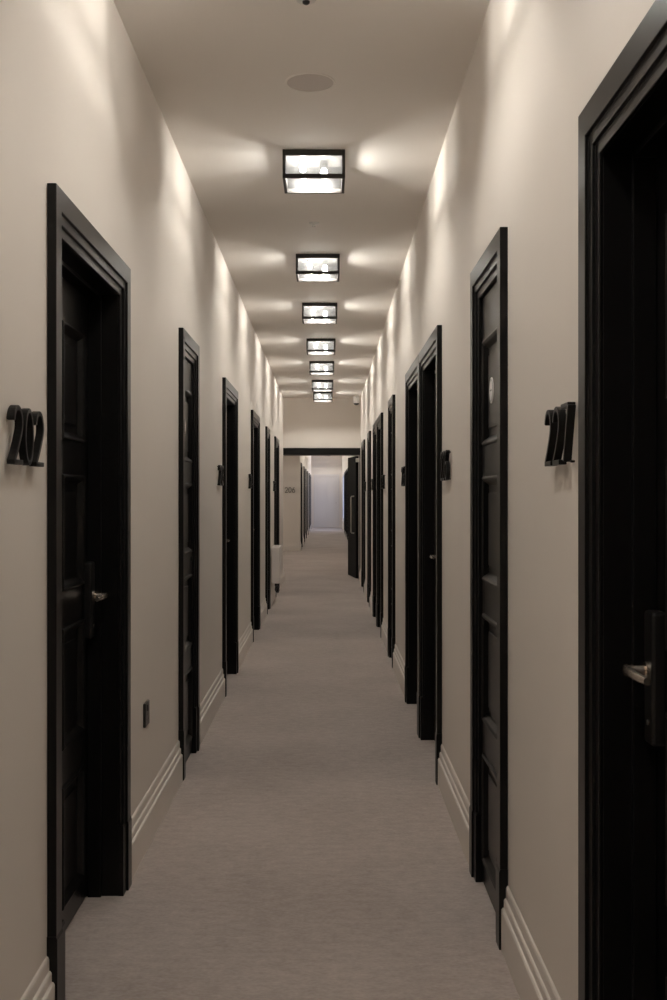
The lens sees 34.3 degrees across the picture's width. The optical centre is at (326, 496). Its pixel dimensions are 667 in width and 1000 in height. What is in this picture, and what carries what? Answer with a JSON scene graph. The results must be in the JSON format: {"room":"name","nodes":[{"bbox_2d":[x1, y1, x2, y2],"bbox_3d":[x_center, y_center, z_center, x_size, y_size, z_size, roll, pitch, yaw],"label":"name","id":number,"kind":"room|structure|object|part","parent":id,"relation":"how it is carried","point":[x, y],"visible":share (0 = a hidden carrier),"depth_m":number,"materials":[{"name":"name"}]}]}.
{"room":"hotel corridor","nodes":[
{"label":"hotel corridor","id":0,"kind":"room"},
{"bbox_2d":[0,0,282,999],"bbox_3d":[-0.843,-0.095,6.825,0.320,3.400,20.050,0,0,0],"label":"wall","id":1,"kind":"structure","parent":0,"point":[80,112],"depth_m":3.47,"materials":[{"name":"beige paint"}]},
{"bbox_2d":[6,405,43,466],"bbox_3d":[-0.671,-0.133,2.400,0.023,0.128,0.242,0,0,0],"label":"number sign","id":2,"kind":"object","parent":1,"relation":"attached to","point":[23,442],"visible":1,"depth_m":2.38,"materials":[{"name":"black metal"}]},
{"bbox_2d":[47,183,131,999],"bbox_3d":[-0.744,0.270,3.134,0.174,2.070,1.004,0,0,0],"label":"door","id":3,"kind":"structure","parent":1,"relation":"in","point":[89,819],"depth_m":3.43,"materials":[{"name":"black wood"}]},
{"bbox_3d":[-0.766,0.333,3.475,0.030,0.245,0.052,0,0,0],"label":"lock plate","id":4,"kind":"part","parent":3,"relation":"part of","materials":[{"name":"black metal"}]},
{"bbox_3d":[-0.727,0.319,3.422,0.048,0.034,0.140,0,0,0],"label":"lever handle","id":5,"kind":"part","parent":3,"relation":"part of","materials":[{"name":"silver metal"}]},
{"bbox_2d":[143,699,149,727],"bbox_3d":[-0.676,0.815,4.055,0.014,0.090,0.090,0,0,0],"label":"wall socket","id":6,"kind":"object","parent":1,"relation":"attached to","point":[146,706],"visible":1,"depth_m":4.03,"materials":[{"name":"black plastic"}]},
{"bbox_2d":[20,568,284,999],"bbox_3d":[-0.673,1.212,6.825,0.020,0.186,20.050,0,0,0],"label":"baseboard","id":7,"kind":"structure","parent":1,"relation":"attached to","point":[149,814],"depth_m":4.35,"materials":[{"name":"beige paint"}]},
{"bbox_2d":[178,328,199,779],"bbox_3d":[-0.697,0.264,5.280,0.080,2.082,0.634,0,0,0],"label":"door","id":8,"kind":"structure","parent":1,"relation":"in","point":[188,349],"depth_m":5.36,"materials":[{"name":"black wood"}]},
{"bbox_2d":[217,465,223,485],"bbox_3d":[-0.671,-0.133,6.800,0.023,0.128,0.240,0,0,0],"label":"number sign","id":9,"kind":"object","parent":1,"relation":"attached to","point":[220,467],"visible":1,"depth_m":6.76,"materials":[{"name":"black metal"}]},
{"bbox_2d":[222,377,238,696],"bbox_3d":[-0.744,0.264,7.540,0.174,2.082,1.004,0,0,0],"label":"door","id":10,"kind":"structure","parent":1,"relation":"in","point":[230,643],"depth_m":7.93,"materials":[{"name":"black wood"}]},
{"bbox_2d":[249,474,251,488],"bbox_3d":[-0.671,-0.133,9.440,0.023,0.128,0.240,0,0,0],"label":"number sign","id":11,"kind":"object","parent":1,"relation":"attached to","point":[250,475],"visible":1,"depth_m":9.36,"materials":[{"name":"black metal"}]},
{"bbox_2d":[251,410,259,641],"bbox_3d":[-0.744,0.264,10.170,0.174,2.082,1.004,0,0,0],"label":"door","id":12,"kind":"structure","parent":1,"relation":"in","point":[255,419],"depth_m":10.56,"materials":[{"name":"black wood"}]},
{"bbox_2d":[265,426,270,613],"bbox_3d":[-0.697,0.264,12.265,0.080,2.082,0.634,0,0,0],"label":"door","id":13,"kind":"structure","parent":1,"relation":"in","point":[267,430],"depth_m":11.98,"materials":[{"name":"black wood"}]},
{"bbox_2d":[271,545,281,592],"bbox_3d":[-0.627,0.898,13.300,0.112,0.582,0.560,0,0,0],"label":"wall heater","id":14,"kind":"object","parent":1,"relation":"attached to","point":[276,550],"visible":1,"depth_m":13.02,"materials":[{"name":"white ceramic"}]},
{"bbox_2d":[274,436,279,590],"bbox_3d":[-0.744,0.264,14.470,0.174,2.082,1.004,0,0,0],"label":"door","id":15,"kind":"structure","parent":1,"relation":"in","point":[276,440],"depth_m":14.86,"materials":[{"name":"black wood"}]},
{"bbox_3d":[-0.671,0.264,14.470,0.023,2.082,1.000,0,0,0],"label":"casing","id":16,"kind":"part","parent":15,"relation":"part of","materials":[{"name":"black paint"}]},
{"bbox_2d":[283,455,299,542],"bbox_3d":[-1.173,-0.170,25.600,1.055,3.550,0.200,0,0,0],"label":"wall","id":17,"kind":"structure","parent":0,"point":[291,464],"depth_m":25.50,"materials":[{"name":"beige paint"}]},
{"bbox_2d":[283,543,300,550],"bbox_3d":[-1.163,1.190,25.490,1.075,0.186,0.020,0,0,0],"label":"baseboard","id":18,"kind":"structure","parent":17,"relation":"attached to","point":[286,546],"depth_m":25.48,"materials":[{"name":"beige paint"}]},
{"bbox_2d":[65,527,519,999],"bbox_3d":[-0.450,1.433,20.400,2.900,0.345,47.600,0,0,0],"label":"floor","id":19,"kind":"structure","parent":0,"point":[309,847],"depth_m":3.90,"materials":[{"name":"beige carpet"}]},
{"bbox_2d":[113,0,489,397],"bbox_3d":[-0.081,-1.674,6.735,1.844,0.271,20.270,0,0,0],"label":"ceiling","id":20,"kind":"structure","parent":0,"point":[216,72],"depth_m":4.67,"materials":[{"name":"paint"}]},
{"bbox_2d":[296,0,315,4],"bbox_3d":[-0.066,-1.571,3.420,0.066,0.029,0.066,0,0,0],"label":"ceiling sensor","id":21,"kind":"object","parent":20,"relation":"attached to","point":[303,2],"visible":1,"depth_m":3.42,"materials":[{"name":"white plastic"}]},
{"bbox_2d":[285,72,334,91],"bbox_3d":[-0.064,-1.583,4.130,0.193,0.006,0.193,0,0,0],"label":"ceiling speaker","id":22,"kind":"object","parent":20,"relation":"attached to","point":[303,82],"visible":1,"depth_m":4.13,"materials":[{"name":"paint"}]},
{"bbox_2d":[283,149,344,192],"bbox_3d":[-0.060,-1.515,5.043,0.285,0.130,0.256,0,0,0],"label":"ceiling light","id":23,"kind":"object","parent":20,"relation":"attached to","point":[304,170],"visible":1,"depth_m":4.92,"materials":[{"name":"white"}]},
{"bbox_3d":[-0.060,-1.511,4.922,0.257,0.082,0.002,0,0,0],"label":"glass pane","id":24,"kind":"part","parent":23,"relation":"part of","materials":[{"name":"glass"}]},
{"bbox_3d":[-0.060,-1.511,5.164,0.257,0.082,0.002,0,0,0],"label":"glass pane","id":25,"kind":"part","parent":23,"relation":"part of","materials":[{"name":"glass"}]},
{"bbox_2d":[296,254,339,281],"bbox_3d":[-0.060,-1.508,7.128,0.285,0.130,0.256,0,0,0],"label":"ceiling light","id":26,"kind":"object","parent":20,"relation":"attached to","point":[309,267],"visible":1,"depth_m":7.01,"materials":[{"name":"white"}]},
{"bbox_3d":[-0.060,-1.504,7.249,0.257,0.082,0.002,0,0,0],"label":"glass pane","id":27,"kind":"part","parent":26,"relation":"part of","materials":[{"name":"glass"}]},
{"bbox_3d":[-0.060,-1.504,7.007,0.257,0.082,0.002,0,0,0],"label":"glass pane","id":28,"kind":"part","parent":26,"relation":"part of","materials":[{"name":"glass"}]},
{"bbox_2d":[302,303,336,323],"bbox_3d":[-0.060,-1.502,8.858,0.285,0.130,0.256,0,0,0],"label":"ceiling light","id":29,"kind":"object","parent":20,"relation":"attached to","point":[312,313],"visible":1,"depth_m":8.74,"materials":[{"name":"white"}]},
{"bbox_3d":[-0.060,-1.498,8.979,0.257,0.082,0.002,0,0,0],"label":"glass pane","id":30,"kind":"part","parent":29,"relation":"part of","materials":[{"name":"glass"}]},
{"bbox_3d":[-0.060,-1.498,8.737,0.257,0.082,0.002,0,0,0],"label":"glass pane","id":31,"kind":"part","parent":29,"relation":"part of","materials":[{"name":"glass"}]},
{"bbox_2d":[306,338,334,354],"bbox_3d":[-0.060,-1.495,10.788,0.285,0.130,0.256,0,0,0],"label":"ceiling light","id":32,"kind":"object","parent":20,"relation":"attached to","point":[314,346],"visible":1,"depth_m":10.67,"materials":[{"name":"white"}]},
{"bbox_3d":[-0.060,-1.491,10.667,0.257,0.082,0.002,0,0,0],"label":"glass pane","id":33,"kind":"part","parent":32,"relation":"part of","materials":[{"name":"glass"}]},
{"bbox_2d":[309,361,333,374],"bbox_3d":[-0.060,-1.489,12.528,0.285,0.130,0.256,0,0,0],"label":"ceiling light","id":34,"kind":"object","parent":20,"relation":"attached to","point":[315,367],"visible":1,"depth_m":12.41,"materials":[{"name":"white"}]},
{"bbox_3d":[-0.060,-1.485,12.407,0.257,0.082,0.002,0,0,0],"label":"glass pane","id":35,"kind":"part","parent":34,"relation":"part of","materials":[{"name":"glass"}]},
{"bbox_2d":[312,380,332,391],"bbox_3d":[-0.060,-1.482,14.468,0.285,0.130,0.256,0,0,0],"label":"ceiling light","id":36,"kind":"object","parent":20,"relation":"attached to","point":[317,385],"visible":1,"depth_m":14.35,"materials":[{"name":"white"}]},
{"bbox_3d":[-0.060,-1.478,14.347,0.257,0.082,0.002,0,0,0],"label":"glass pane","id":37,"kind":"part","parent":36,"relation":"part of","materials":[{"name":"glass"}]},
{"bbox_2d":[313,392,332,401],"bbox_3d":[-0.060,-1.477,16.008,0.285,0.130,0.256,0,0,0],"label":"ceiling light","id":38,"kind":"object","parent":20,"relation":"attached to","point":[317,396],"visible":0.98,"depth_m":15.88,"materials":[{"name":"white"}]},
{"bbox_3d":[-0.060,-1.473,15.887,0.257,0.082,0.002,0,0,0],"label":"glass pane","id":39,"kind":"part","parent":38,"relation":"part of","materials":[{"name":"glass"}]},
{"bbox_2d":[353,396,359,404],"bbox_3d":[0.450,-1.469,16.550,0.108,0.142,0.108,0,0,0],"label":"security camera","id":40,"kind":"object","parent":20,"relation":"attached to","point":[356,399],"visible":1,"depth_m":16.50,"materials":[{"name":"white plastic"}]},
{"bbox_2d":[300,456,310,541],"bbox_3d":[-0.805,-0.170,34.850,0.320,3.550,18.300,0,0,0],"label":"wall","id":41,"kind":"structure","parent":0,"point":[305,460],"depth_m":28.43,"materials":[{"name":"beige paint"}]},
{"bbox_2d":[301,463,302,548],"bbox_3d":[-0.706,0.228,26.900,0.174,2.107,1.004,0,0,0],"label":"door","id":42,"kind":"structure","parent":41,"relation":"in","point":[301,463],"depth_m":26.40,"materials":[{"name":"black wood"}]},
{"bbox_3d":[-0.633,0.228,26.900,0.023,2.107,1.000,0,0,0],"label":"casing","id":43,"kind":"part","parent":42,"relation":"part of","materials":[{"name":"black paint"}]},
{"bbox_2d":[303,466,304,541],"bbox_3d":[-0.706,0.224,30.100,0.174,2.107,1.004,0,0,0],"label":"door","id":44,"kind":"structure","parent":41,"relation":"in","point":[303,466],"depth_m":30.22,"materials":[{"name":"black wood"}]},
{"bbox_2d":[305,469,306,537],"bbox_3d":[-0.706,0.221,32.700,0.174,2.107,1.004,0,0,0],"label":"door","id":45,"kind":"structure","parent":41,"relation":"in","point":[305,469],"depth_m":33.09,"materials":[{"name":"black wood"}]},
{"bbox_2d":[300,524,311,544],"bbox_3d":[-0.635,1.179,34.750,0.020,0.209,18.500,0,0,0],"label":"baseboard","id":46,"kind":"structure","parent":41,"relation":"attached to","point":[311,524],"depth_m":31.89,"materials":[{"name":"beige paint"}]},
{"bbox_2d":[307,471,308,533],"bbox_3d":[-0.706,0.217,35.700,0.174,2.107,1.004,0,0,0],"label":"door","id":47,"kind":"structure","parent":41,"relation":"in","point":[307,471],"depth_m":35.20,"materials":[{"name":"black wood"}]},
{"bbox_3d":[-0.633,0.217,35.700,0.023,2.107,1.000,0,0,0],"label":"casing","id":48,"kind":"part","parent":47,"relation":"part of","materials":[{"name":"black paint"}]},
{"bbox_2d":[309,473,309,531],"bbox_3d":[-0.706,0.213,38.900,0.174,2.107,1.004,0,0,0],"label":"door","id":49,"kind":"structure","parent":41,"relation":"in","point":[309,473],"depth_m":38.40,"materials":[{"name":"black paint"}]},
{"bbox_2d":[310,474,310,525],"bbox_3d":[-0.706,0.209,41.900,0.174,2.107,1.004,0,0,0],"label":"door","id":50,"kind":"structure","parent":41,"relation":"in","point":[310,474],"depth_m":41.40,"materials":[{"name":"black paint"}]},
{"bbox_2d":[283,398,359,447],"bbox_3d":[-0.016,-0.270,17.000,1.974,3.750,0.300,0,0,0],"label":"wall","id":51,"kind":"structure","parent":0,"point":[307,423],"depth_m":16.85,"materials":[{"name":"beige paint"}]},
{"bbox_2d":[283,448,359,577],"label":"door","id":52,"kind":"structure","parent":51,"relation":"in","point":[353,462],"depth_m":17.09,"materials":[{"name":"black wood"}]},
{"bbox_3d":[0.403,0.290,17.238,0.063,0.612,0.021,0,0,-7],"label":"pull handle","id":53,"kind":"part","parent":52,"relation":"part of","materials":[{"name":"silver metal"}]},
{"bbox_2d":[311,456,341,526],"bbox_3d":[-0.013,-0.170,44.100,1.905,3.550,0.200,0,0,0],"label":"wall","id":54,"kind":"structure","parent":0,"point":[319,464],"depth_m":44.00,"materials":[{"name":"beige paint"}]},
{"bbox_2d":[314,474,338,526],"bbox_3d":[-0.020,0.180,43.962,1.040,2.160,0.077,0,0,0],"label":"door","id":55,"kind":"structure","parent":54,"relation":"in","point":[326,486],"depth_m":43.98,"materials":[{"name":"grey paint"}]},
{"bbox_2d":[342,456,353,524],"bbox_3d":[0.780,-0.170,30.575,0.320,3.550,26.850,0,0,0],"label":"wall","id":56,"kind":"structure","parent":0,"point":[344,458],"depth_m":40.58,"materials":[{"name":"beige paint"}]},
{"bbox_2d":[342,474,343,521],"bbox_3d":[0.645,0.054,41.100,0.110,1.780,3.800,0,0,0],"label":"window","id":57,"kind":"structure","parent":56,"relation":"in","point":[343,474],"depth_m":42.87,"materials":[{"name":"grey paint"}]},
{"bbox_3d":[0.660,0.039,41.100,0.010,1.630,3.680,0,0,0],"label":"glass pane","id":58,"kind":"part","parent":57,"relation":"part of","materials":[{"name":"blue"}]},
{"bbox_2d":[344,472,344,533],"bbox_3d":[0.681,0.215,37.500,0.174,2.107,1.004,0,0,0],"label":"door","id":59,"kind":"structure","parent":56,"relation":"in","point":[344,472],"depth_m":37.00,"materials":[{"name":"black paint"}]},
{"bbox_2d":[345,471,345,531],"bbox_3d":[0.681,0.217,35.700,0.174,2.107,1.004,0,0,0],"label":"door","id":60,"kind":"structure","parent":56,"relation":"in","point":[345,471],"depth_m":35.20,"materials":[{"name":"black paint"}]},
{"bbox_2d":[346,469,346,537],"bbox_3d":[0.681,0.219,33.700,0.174,2.107,1.004,0,0,0],"label":"door","id":61,"kind":"structure","parent":56,"relation":"in","point":[346,469],"depth_m":33.20,"materials":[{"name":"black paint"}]},
{"bbox_2d":[347,468,347,538],"bbox_3d":[0.681,0.222,31.700,0.174,2.107,1.004,0,0,0],"label":"door","id":62,"kind":"structure","parent":56,"relation":"in","point":[347,468],"depth_m":32.12,"materials":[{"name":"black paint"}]},
{"bbox_2d":[360,0,654,999],"bbox_3d":[0.681,-0.095,6.825,0.320,3.400,20.050,0,0,0],"label":"wall","id":63,"kind":"structure","parent":0,"point":[508,157],"depth_m":2.88,"materials":[{"name":"beige paint"}]},
{"bbox_2d":[361,439,364,591],"bbox_3d":[0.582,0.264,15.180,0.174,2.082,1.004,0,0,0],"label":"door","id":64,"kind":"structure","parent":63,"relation":"in","point":[363,441],"depth_m":15.15,"materials":[{"name":"black wood"}]},
{"bbox_2d":[367,431,370,602],"bbox_3d":[0.535,0.264,13.065,0.080,2.082,0.634,0,0,0],"label":"door","id":65,"kind":"structure","parent":63,"relation":"in","point":[369,432],"depth_m":13.15,"materials":[{"name":"black wood"}]},
{"bbox_2d":[372,421,375,616],"bbox_3d":[0.582,0.264,11.340,0.174,2.082,0.904,0,0,0],"label":"door","id":66,"kind":"structure","parent":63,"relation":"in","point":[374,424],"depth_m":11.68,"materials":[{"name":"black wood"}]},
{"bbox_3d":[0.509,0.264,11.340,0.023,2.082,0.900,0,0,0],"label":"casing","id":67,"kind":"part","parent":66,"relation":"part of","materials":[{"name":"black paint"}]},
{"bbox_2d":[376,412,382,636],"bbox_3d":[0.582,0.264,10.430,0.174,2.082,0.904,0,0,0],"label":"door","id":68,"kind":"structure","parent":63,"relation":"in","point":[379,421],"depth_m":10.77,"materials":[{"name":"black wood"}]},
{"bbox_2d":[382,475,384,488],"bbox_3d":[0.509,-0.132,9.730,0.023,0.127,0.240,0,0,0],"label":"number sign","id":69,"kind":"object","parent":63,"relation":"attached to","point":[383,476],"visible":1,"depth_m":9.62,"materials":[{"name":"black metal"}]},
{"bbox_2d":[387,394,394,667],"bbox_3d":[0.535,0.264,8.535,0.080,2.082,0.634,0,0,0],"label":"door","id":70,"kind":"structure","parent":63,"relation":"in","point":[391,403],"depth_m":8.69,"materials":[{"name":"black wood"}]},
{"bbox_2d":[401,466,404,485],"bbox_3d":[0.509,-0.133,7.140,0.023,0.128,0.240,0,0,0],"label":"number sign","id":71,"kind":"object","parent":63,"relation":"attached to","point":[403,467],"visible":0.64,"depth_m":7.08,"materials":[{"name":"black metal"}]},
{"bbox_2d":[404,356,417,734],"bbox_3d":[0.582,0.264,6.400,0.174,2.082,1.004,0,0,0],"label":"door","id":72,"kind":"structure","parent":63,"relation":"in","point":[411,377],"depth_m":6.79,"materials":[{"name":"black wood"}]},
{"bbox_2d":[418,325,441,784],"bbox_3d":[0.582,0.264,5.390,0.174,2.082,1.004,0,0,0],"label":"door","id":73,"kind":"structure","parent":63,"relation":"in","point":[430,355],"depth_m":5.78,"materials":[{"name":"black wood"}]},
{"bbox_2d":[440,450,450,480],"bbox_3d":[0.509,-0.132,4.630,0.023,0.127,0.242,0,0,0],"label":"number sign","id":74,"kind":"object","parent":63,"relation":"attached to","point":[444,456],"visible":1,"depth_m":4.56,"materials":[{"name":"black metal"}]},
{"bbox_2d":[359,568,560,999],"bbox_3d":[0.511,1.212,6.825,0.020,0.186,20.050,0,0,0],"label":"baseboard","id":75,"kind":"structure","parent":63,"relation":"attached to","point":[531,978],"depth_m":3.01,"materials":[{"name":"beige paint"}]},
{"bbox_2d":[469,227,507,949],"bbox_3d":[0.535,0.264,3.435,0.080,2.082,0.654,0,0,0],"label":"door","id":76,"kind":"structure","parent":63,"relation":"in","point":[488,808],"depth_m":3.51,"materials":[{"name":"black wood"}]},
{"bbox_2d":[544,402,575,465],"bbox_3d":[0.509,-0.133,2.354,0.023,0.128,0.243,0,0,0],"label":"number sign","id":77,"kind":"object","parent":63,"relation":"attached to","point":[561,421],"visible":1,"depth_m":2.33,"materials":[{"name":"black metal"}]},
{"bbox_2d":[578,0,666,999],"bbox_3d":[0.582,0.276,1.643,0.174,2.059,1.004,0,0,0],"label":"door","id":78,"kind":"structure","parent":63,"relation":"in","point":[622,127],"depth_m":2.04,"materials":[{"name":"black wood"}]},
{"bbox_3d":[0.565,0.319,1.931,0.048,0.034,0.140,0,0,0],"label":"lever handle","id":79,"kind":"part","parent":78,"relation":"part of","materials":[{"name":"silver metal"}]},
{"bbox_3d":[0.604,0.333,1.984,0.030,0.245,0.052,0,0,0],"label":"lock plate","id":80,"kind":"part","parent":78,"relation":"part of","materials":[{"name":"black metal"}]}
]}

